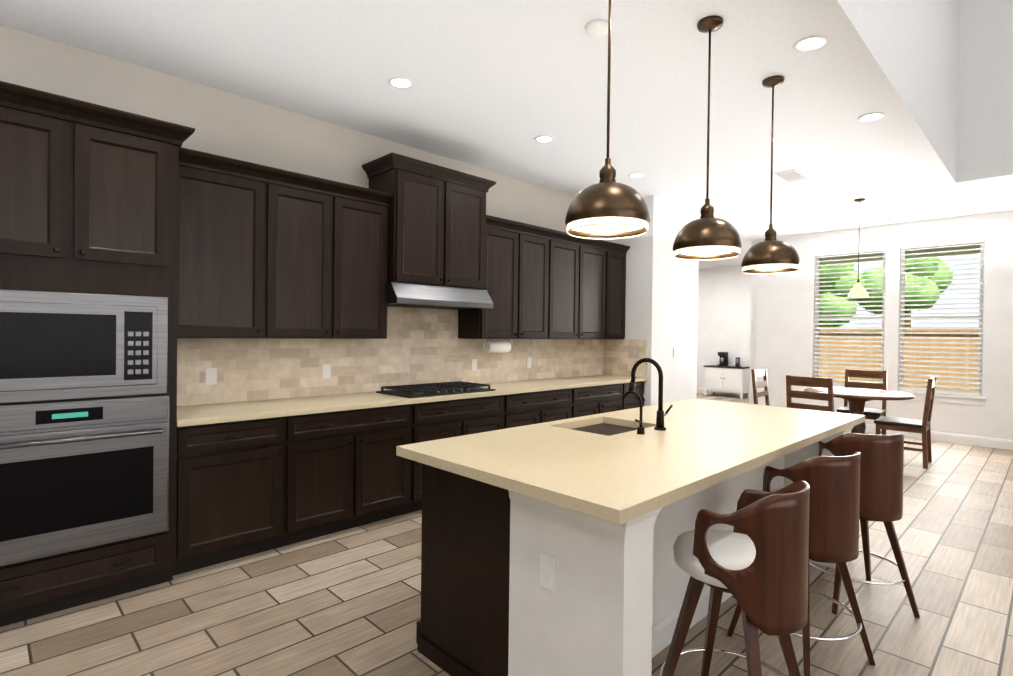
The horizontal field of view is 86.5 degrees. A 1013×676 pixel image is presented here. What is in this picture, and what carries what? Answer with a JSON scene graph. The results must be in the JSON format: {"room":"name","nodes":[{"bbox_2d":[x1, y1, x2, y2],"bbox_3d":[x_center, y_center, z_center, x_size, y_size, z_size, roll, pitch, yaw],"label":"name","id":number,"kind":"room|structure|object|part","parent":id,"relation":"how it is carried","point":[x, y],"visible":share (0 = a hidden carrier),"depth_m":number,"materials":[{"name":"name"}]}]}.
{"room":"kitchen","nodes":[
{"label":"kitchen","id":0,"kind":"room"},
{"bbox_2d":[0,24,604,240],"bbox_3d":[-2.498,-0.180,3.394,10.330,3.100,0.150,0,1,-44],"label":"wall","id":1,"kind":"structure","parent":0,"point":[228,125],"depth_m":3.82,"materials":[{"name":"paint"}]},
{"bbox_2d":[184,148,279,340],"bbox_3d":[-1.935,-0.587,3.590,0.664,1.175,0.337,0,1,-44],"label":"upper cabinet","id":2,"kind":"object","parent":1,"relation":"attached to","point":[232,206],"depth_m":3.50,"materials":[{"name":"black wood"}]},
{"bbox_2d":[280,169,391,340],"bbox_3d":[-1.430,-0.575,4.083,1.031,1.155,0.337,0,1,-44],"label":"upper cabinet","id":3,"kind":"object","parent":1,"relation":"attached to","point":[332,232],"depth_m":4.00,"materials":[{"name":"black wood"}]},
{"bbox_2d":[364,153,495,312],"bbox_3d":[-0.653,-0.859,4.723,1.025,1.170,0.497,0,1,-44],"label":"upper cabinet","id":4,"kind":"object","parent":1,"relation":"attached to","point":[440,239],"depth_m":4.54,"materials":[{"name":"black wood"}]},
{"bbox_2d":[386,282,492,309],"bbox_3d":[-0.659,-0.358,4.727,1.025,0.178,0.497,0,1,-44],"label":"range hood","id":5,"kind":"object","parent":4,"relation":"attached to","point":[399,295],"depth_m":4.56,"materials":[{"name":"silver metal"}]},
{"bbox_2d":[456,217,555,340],"bbox_3d":[0.016,-0.567,5.493,1.033,1.150,0.337,0,1,-44],"label":"upper cabinet","id":6,"kind":"object","parent":1,"relation":"attached to","point":[525,310],"depth_m":5.38,"materials":[{"name":"black wood"}]},
{"bbox_2d":[482,339,510,352],"bbox_3d":[-0.097,0.077,5.370,0.338,0.138,0.116,0,1,-44],"label":"paper towel","id":7,"kind":"object","parent":6,"relation":"hanging from","point":[487,346],"depth_m":5.31,"materials":[{"name":"white paper"}]},
{"bbox_2d":[556,230,611,340],"bbox_3d":[0.702,-0.564,6.162,1.167,1.150,0.337,0,1,-44],"label":"upper cabinet","id":8,"kind":"object","parent":1,"relation":"attached to","point":[583,266],"depth_m":6.11,"materials":[{"name":"black wood"}]},
{"bbox_2d":[612,243,627,340],"bbox_3d":[1.196,-0.562,6.643,0.496,1.150,0.337,0,1,-44],"label":"upper cabinet","id":9,"kind":"object","parent":1,"relation":"attached to","point":[619,252],"depth_m":6.60,"materials":[{"name":"black wood"}]},
{"bbox_2d":[0,0,1012,268],"bbox_3d":[2.244,-1.806,4.388,18.500,0.250,13.400,0,1,-44],"label":"ceiling","id":10,"kind":"structure","parent":0,"point":[498,86],"depth_m":3.65,"materials":[{"name":"paint"}]},
{"bbox_2d":[388,77,413,88],"bbox_3d":[-0.709,-1.707,3.606,0.170,0.005,0.170,1,1,37],"label":"recessed light","id":11,"kind":"object","parent":10,"relation":"in","point":[396,82],"depth_m":3.60,"materials":[{"name":"white"}]},
{"bbox_2d":[534,135,553,142],"bbox_3d":[0.322,-1.703,4.611,0.170,0.005,0.170,1,1,37],"label":"recessed light","id":12,"kind":"object","parent":10,"relation":"in","point":[543,138],"depth_m":4.61,"materials":[{"name":"white"}]},
{"bbox_2d":[585,19,607,37],"bbox_3d":[0.492,-1.672,2.919,0.136,0.034,0.136,0,1,-44],"label":"smoke detector","id":13,"kind":"object","parent":10,"relation":"attached to","point":[597,28],"visible":0.98,"depth_m":2.89,"materials":[{"name":"white plastic"}]},
{"bbox_2d":[565,0,649,238],"bbox_3d":[0.426,-1.061,2.239,0.349,1.243,0.349,0,1,-44],"label":"pendant light","id":14,"kind":"object","parent":10,"relation":"hanging from","point":[607,206],"visible":1,"depth_m":2.14,"materials":[{"name":"brown metal"}]},
{"bbox_2d":[628,173,644,177],"bbox_3d":[1.360,-1.699,5.623,0.170,0.005,0.170,1,1,37],"label":"recessed light","id":15,"kind":"object","parent":10,"relation":"in","point":[634,175],"depth_m":5.62,"materials":[{"name":"white"}]},
{"bbox_2d":[673,16,741,259],"bbox_3d":[1.078,-1.059,2.874,0.349,1.243,0.349,0,1,-44],"label":"pendant light","id":16,"kind":"object","parent":10,"relation":"hanging from","point":[707,235],"visible":1,"depth_m":2.80,"materials":[{"name":"brown metal"}]},
{"bbox_2d":[741,76,799,273],"bbox_3d":[1.729,-1.056,3.510,0.349,1.243,0.349,0,1,-44],"label":"pendant light","id":17,"kind":"object","parent":10,"relation":"hanging from","point":[771,254],"visible":1,"depth_m":3.44,"materials":[{"name":"brown metal"}]},
{"bbox_2d":[772,218,784,220],"bbox_3d":[3.875,-1.685,7.657,0.170,0.005,0.170,1,1,37],"label":"recessed light","id":18,"kind":"object","parent":10,"relation":"in","point":[777,219],"depth_m":7.65,"materials":[{"name":"white"}]},
{"bbox_2d":[774,169,808,181],"bbox_3d":[2.951,-1.674,5.568,0.400,0.015,0.200,0,1,-44],"label":"ceiling vent","id":19,"kind":"object","parent":10,"relation":"in","point":[792,175],"visible":0.98,"depth_m":5.54,"materials":[{"name":"white metal"}]},
{"bbox_2d":[793,35,826,51],"bbox_3d":[1.724,-1.673,3.059,0.170,0.005,0.170,1,1,37],"label":"recessed light","id":20,"kind":"object","parent":10,"relation":"in","point":[810,43],"depth_m":3.05,"materials":[{"name":"white"}]},
{"bbox_2d":[848,198,867,296],"bbox_3d":[4.264,-1.088,6.511,0.210,1.168,0.210,0,1,-44],"label":"pendant light","id":21,"kind":"object","parent":10,"relation":"hanging from","point":[858,290],"visible":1,"depth_m":6.49,"materials":[{"name":"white glass"}]},
{"bbox_2d":[858,112,884,121],"bbox_3d":[2.755,-1.668,4.064,0.170,0.005,0.170,1,1,37],"label":"recessed light","id":22,"kind":"object","parent":10,"relation":"in","point":[873,116],"depth_m":4.05,"materials":[{"name":"white"}]},
{"bbox_2d":[0,393,1012,675],"bbox_3d":[2.205,1.459,4.416,18.500,0.080,13.400,0,1,-44],"label":"floor","id":23,"kind":"structure","parent":0,"point":[344,603],"depth_m":2.75,"materials":[{"name":"beige tile"}]},
{"bbox_2d":[0,81,183,626],"bbox_3d":[-2.393,0.100,2.900,0.943,2.549,0.707,0,1,-44],"label":"tall cabinet","id":24,"kind":"object","parent":23,"relation":"on","point":[92,195],"depth_m":2.71,"materials":[{"name":"black wood"}]},
{"bbox_2d":[0,289,167,403],"bbox_3d":[-2.167,0.040,2.668,0.843,0.530,0.037,0,1,-44],"label":"microwave","id":25,"kind":"object","parent":24,"relation":"in","point":[58,346],"depth_m":2.69,"materials":[{"name":"silver metal"}]},
{"bbox_2d":[0,395,168,566],"bbox_3d":[-2.150,0.690,2.648,0.863,0.750,0.108,0,1,-44],"label":"oven","id":26,"kind":"object","parent":24,"relation":"in","point":[78,475],"depth_m":2.68,"materials":[{"name":"silver metal"}]},
{"bbox_2d":[180,417,299,573],"bbox_3d":[-1.844,0.938,3.515,0.698,0.877,0.617,0,1,-44],"label":"base cabinet","id":27,"kind":"object","parent":23,"relation":"on","point":[242,478],"depth_m":3.30,"materials":[{"name":"black wood"}]},
{"bbox_2d":[300,405,423,541],"bbox_3d":[-1.297,0.940,4.048,1.130,0.877,0.617,0,1,-44],"label":"base cabinet","id":28,"kind":"object","parent":23,"relation":"on","point":[352,475],"depth_m":3.85,"materials":[{"name":"black wood"}]},
{"bbox_2d":[184,373,646,428],"bbox_3d":[-0.304,0.487,4.986,4.954,0.037,0.647,0,1,-44],"label":"countertop","id":29,"kind":"structure","parent":28,"relation":"on","point":[223,412],"depth_m":3.97,"materials":[{"name":"beige stone"}]},
{"bbox_2d":[376,381,495,396],"bbox_3d":[-0.600,0.441,4.685,0.915,0.052,0.500,0,1,-44],"label":"cooktop","id":30,"kind":"object","parent":29,"relation":"in","point":[422,388],"depth_m":4.62,"materials":[{"name":"black metal"}]},
{"bbox_2d":[424,393,511,441],"bbox_3d":[-0.588,0.943,4.739,1.150,0.877,0.617,0,1,-44],"label":"base cabinet","id":31,"kind":"object","parent":23,"relation":"on","point":[442,419],"depth_m":4.55,"materials":[{"name":"black wood"}]},
{"bbox_2d":[512,389,579,427],"bbox_3d":[0.117,0.946,5.427,1.120,0.877,0.617,0,1,-44],"label":"base cabinet","id":32,"kind":"object","parent":23,"relation":"on","point":[557,404],"depth_m":5.24,"materials":[{"name":"black wood"}]},
{"bbox_2d":[580,385,627,416],"bbox_3d":[0.794,0.948,6.087,1.070,0.877,0.617,0,1,-44],"label":"base cabinet","id":33,"kind":"object","parent":23,"relation":"on","point":[597,399],"depth_m":5.91,"materials":[{"name":"black wood"}]},
{"bbox_2d":[407,426,853,675],"bbox_3d":[0.889,0.970,2.938,2.597,0.890,1.144,0,1,-44],"label":"kitchen island","id":34,"kind":"object","parent":23,"relation":"on","point":[547,549],"depth_m":2.02,"materials":[{"name":"black"}]},
{"bbox_2d":[396,398,863,525],"bbox_3d":[0.914,0.506,2.911,2.776,0.040,1.155,0,1,-44],"label":"island countertop","id":35,"kind":"structure","parent":34,"relation":"on","point":[625,476],"depth_m":2.27,"materials":[{"name":"beige stone"}]},
{"bbox_2d":[572,422,635,433],"bbox_3d":[0.546,0.565,2.969,0.524,0.112,0.414,0,1,-44],"label":"sink","id":36,"kind":"object","parent":35,"relation":"in","point":[596,427],"depth_m":3.11,"materials":[{"name":"grey metal"}]},
{"bbox_2d":[620,390,647,433],"bbox_3d":[0.636,0.378,2.741,0.072,0.212,0.134,0,1,-44],"label":"faucet","id":37,"kind":"object","parent":35,"relation":"on","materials":[{"name":"black metal"}]},
{"bbox_2d":[629,358,671,429],"bbox_3d":[0.785,0.296,2.935,0.136,0.376,0.229,0,1,-44],"label":"faucet","id":38,"kind":"object","parent":35,"relation":"on","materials":[{"name":"black metal"}]},
{"bbox_2d":[628,381,644,408],"bbox_3d":[1.261,0.950,6.542,0.536,0.877,0.617,0,1,-44],"label":"base cabinet","id":39,"kind":"object","parent":23,"relation":"on","point":[633,401],"depth_m":6.39,"materials":[{"name":"black wood"}]},
{"bbox_2d":[703,365,749,398],"bbox_3d":[5.190,1.025,12.695,0.459,0.720,0.940,0,1,-44],"label":"console","id":40,"kind":"object","parent":23,"relation":"on","point":[730,379],"visible":0.98,"depth_m":12.50,"materials":[{"name":"white wood"}]},
{"bbox_2d":[717,352,727,365],"bbox_3d":[5.134,0.498,12.770,0.180,0.330,0.180,0,1,-44],"label":"coffee maker","id":41,"kind":"object","parent":40,"relation":"on","point":[723,358],"visible":1,"depth_m":12.73,"materials":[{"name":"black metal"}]},
{"bbox_2d":[735,357,739,366],"bbox_3d":[5.377,0.561,12.520,0.101,0.215,0.104,0,1,-44],"label":"canister","id":42,"kind":"object","parent":40,"relation":"on","point":[737,361],"visible":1,"depth_m":12.48,"materials":[{"name":"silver metal"}]},
{"bbox_2d":[660,481,809,675],"bbox_3d":[0.800,0.957,1.904,0.490,0.938,0.490,0,1,-43],"label":"stool","id":43,"kind":"object","parent":23,"relation":"on","point":[754,562],"visible":1,"depth_m":1.73,"materials":[{"name":"brown wood"}]},
{"bbox_3d":[0.788,0.777,1.917,0.372,0.090,0.372,0,1,-43],"label":"seat","id":44,"kind":"part","parent":43,"relation":"part of","materials":[{"name":"white leather"}]},
{"bbox_2d":[751,368,797,408],"bbox_3d":[3.614,0.917,7.169,0.530,0.990,0.480,1,1,44],"label":"dining chair","id":45,"kind":"object","parent":23,"relation":"on","point":[759,373],"visible":0.25,"depth_m":7.28,"materials":[{"name":"brown wood"}]},
{"bbox_2d":[727,452,875,675],"bbox_3d":[1.339,0.959,2.459,0.490,0.938,0.490,0,1,-23],"label":"stool","id":46,"kind":"object","parent":23,"relation":"on","point":[833,482],"visible":0.69,"depth_m":2.24,"materials":[{"name":"brown wood"}]},
{"bbox_2d":[786,375,833,411],"bbox_3d":[3.543,0.925,6.132,0.530,0.990,0.480,0,1,-38],"label":"dining chair","id":47,"kind":"object","parent":23,"relation":"on","point":[811,382],"visible":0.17,"depth_m":5.97,"materials":[{"name":"brown wood"}]},
{"bbox_2d":[804,387,914,433],"bbox_3d":[4.252,1.038,6.543,1.120,0.775,1.120,0,1,-44],"label":"dining table","id":48,"kind":"object","parent":23,"relation":"on","point":[857,398],"visible":0.62,"depth_m":6.45,"materials":[{"name":"brown wood"}]},
{"bbox_2d":[837,369,886,434],"bbox_3d":[4.753,0.931,7.198,0.480,0.990,0.530,1,1,43],"label":"dining chair","id":49,"kind":"object","parent":23,"relation":"on","point":[872,413],"visible":0.62,"depth_m":7.27,"materials":[{"name":"brown wood"}]},
{"bbox_2d":[809,433,919,617],"bbox_3d":[1.919,0.961,2.970,0.489,0.938,0.490,1,0,4],"label":"stool","id":50,"kind":"object","parent":23,"relation":"on","point":[881,475],"visible":0.65,"depth_m":2.76,"materials":[{"name":"brown wood"}]},
{"bbox_2d":[874,376,936,468],"bbox_3d":[4.607,0.938,6.224,0.530,0.990,0.480,1,1,43],"label":"dining chair","id":51,"kind":"object","parent":23,"relation":"on","point":[884,424],"visible":0.9,"depth_m":6.09,"materials":[{"name":"brown wood"}]},
{"bbox_2d":[605,195,698,405],"bbox_3d":[1.863,-0.159,7.157,1.170,3.100,0.850,0,1,-44],"label":"wall","id":52,"kind":"structure","parent":0,"point":[661,308],"depth_m":6.67,"materials":[{"name":"white paint"}]},
{"bbox_2d":[673,348,677,357],"bbox_3d":[2.156,0.187,6.849,0.120,0.120,0.005,0,1,-44],"label":"switch plate","id":53,"kind":"object","parent":52,"relation":"attached to","point":[675,352],"visible":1,"depth_m":6.84,"materials":[{"name":"white plastic"}]},
{"bbox_2d":[697,265,750,387],"bbox_3d":[5.128,-0.170,13.205,0.150,3.100,4.450,0,1,-44],"label":"wall","id":54,"kind":"structure","parent":0,"point":[724,302],"depth_m":13.00,"materials":[{"name":"white paint"}]},
{"bbox_2d":[697,388,745,396],"bbox_3d":[5.049,1.314,13.158,0.016,0.130,4.050,0,1,-44],"label":"baseboard","id":55,"kind":"structure","parent":54,"relation":"attached to","point":[699,390],"depth_m":13.00,"materials":[{"name":"white"}]},
{"bbox_2d":[749,241,756,403],"bbox_3d":[5.466,-0.143,10.531,3.100,3.100,0.150,0,1,-44],"label":"wall","id":56,"kind":"structure","parent":0,"point":[752,324],"depth_m":9.47,"materials":[{"name":"white paint"}]},
{"bbox_2d":[755,211,1012,439],"bbox_3d":[7.356,-0.084,6.265,0.150,3.100,8.600,0,1,-44],"label":"wall","id":57,"kind":"structure","parent":0,"point":[785,325],"depth_m":7.87,"materials":[{"name":"paint"}]},
{"bbox_2d":[814,251,885,384],"bbox_3d":[5.335,-0.297,8.375,0.060,2.120,0.950,0,1,-44],"label":"window","id":58,"kind":"structure","parent":57,"relation":"in","point":[850,304],"depth_m":8.38,"materials":[{"name":"white"}]},
{"bbox_2d":[813,247,885,389],"bbox_3d":[5.288,-0.298,8.329,0.058,2.113,0.938,0,1,-44],"label":"window blinds","id":59,"kind":"object","parent":58,"relation":"attached to","point":[850,252],"visible":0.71,"depth_m":8.32,"materials":[{"name":"white plastic"}]},
{"bbox_2d":[865,424,1012,449],"bbox_3d":[7.260,1.400,6.236,0.016,0.130,8.550,0,1,-44],"label":"baseboard","id":60,"kind":"structure","parent":57,"relation":"attached to","point":[1007,444],"depth_m":7.34,"materials":[{"name":"white"}]},
{"bbox_2d":[897,391,985,404],"bbox_3d":[6.033,0.834,7.529,0.115,0.110,1.020,0,1,-44],"label":"window sill","id":61,"kind":"structure","parent":57,"relation":"attached to","point":[962,399],"depth_m":7.39,"materials":[{"name":"white wood"}]},
{"bbox_2d":[899,239,984,395],"bbox_3d":[6.109,-0.281,7.580,0.060,2.120,0.920,0,1,-44],"label":"window","id":62,"kind":"structure","parent":57,"relation":"in","point":[943,306],"depth_m":7.55,"materials":[{"name":"white"}]},
{"bbox_2d":[898,238,983,395],"bbox_3d":[6.063,-0.282,7.535,0.058,2.113,0.908,0,1,-44],"label":"window blinds","id":63,"kind":"object","parent":62,"relation":"attached to","point":[944,245],"visible":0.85,"depth_m":7.51,"materials":[{"name":"white plastic"}]},
{"bbox_2d":[867,0,958,157],"bbox_3d":[0.519,-3.154,1.651,12.200,2.450,0.150,0,1,-44],"label":"wall","id":64,"kind":"structure","parent":0,"point":[922,36],"depth_m":4.58,"materials":[{"name":"paint"}]},
{"bbox_2d":[956,0,1012,158],"bbox_3d":[6.941,-3.093,3.696,0.150,2.450,5.890,0,1,-44],"label":"wall","id":65,"kind":"structure","parent":0,"point":[985,93],"depth_m":5.60,"materials":[{"name":"paint"}]}
]}

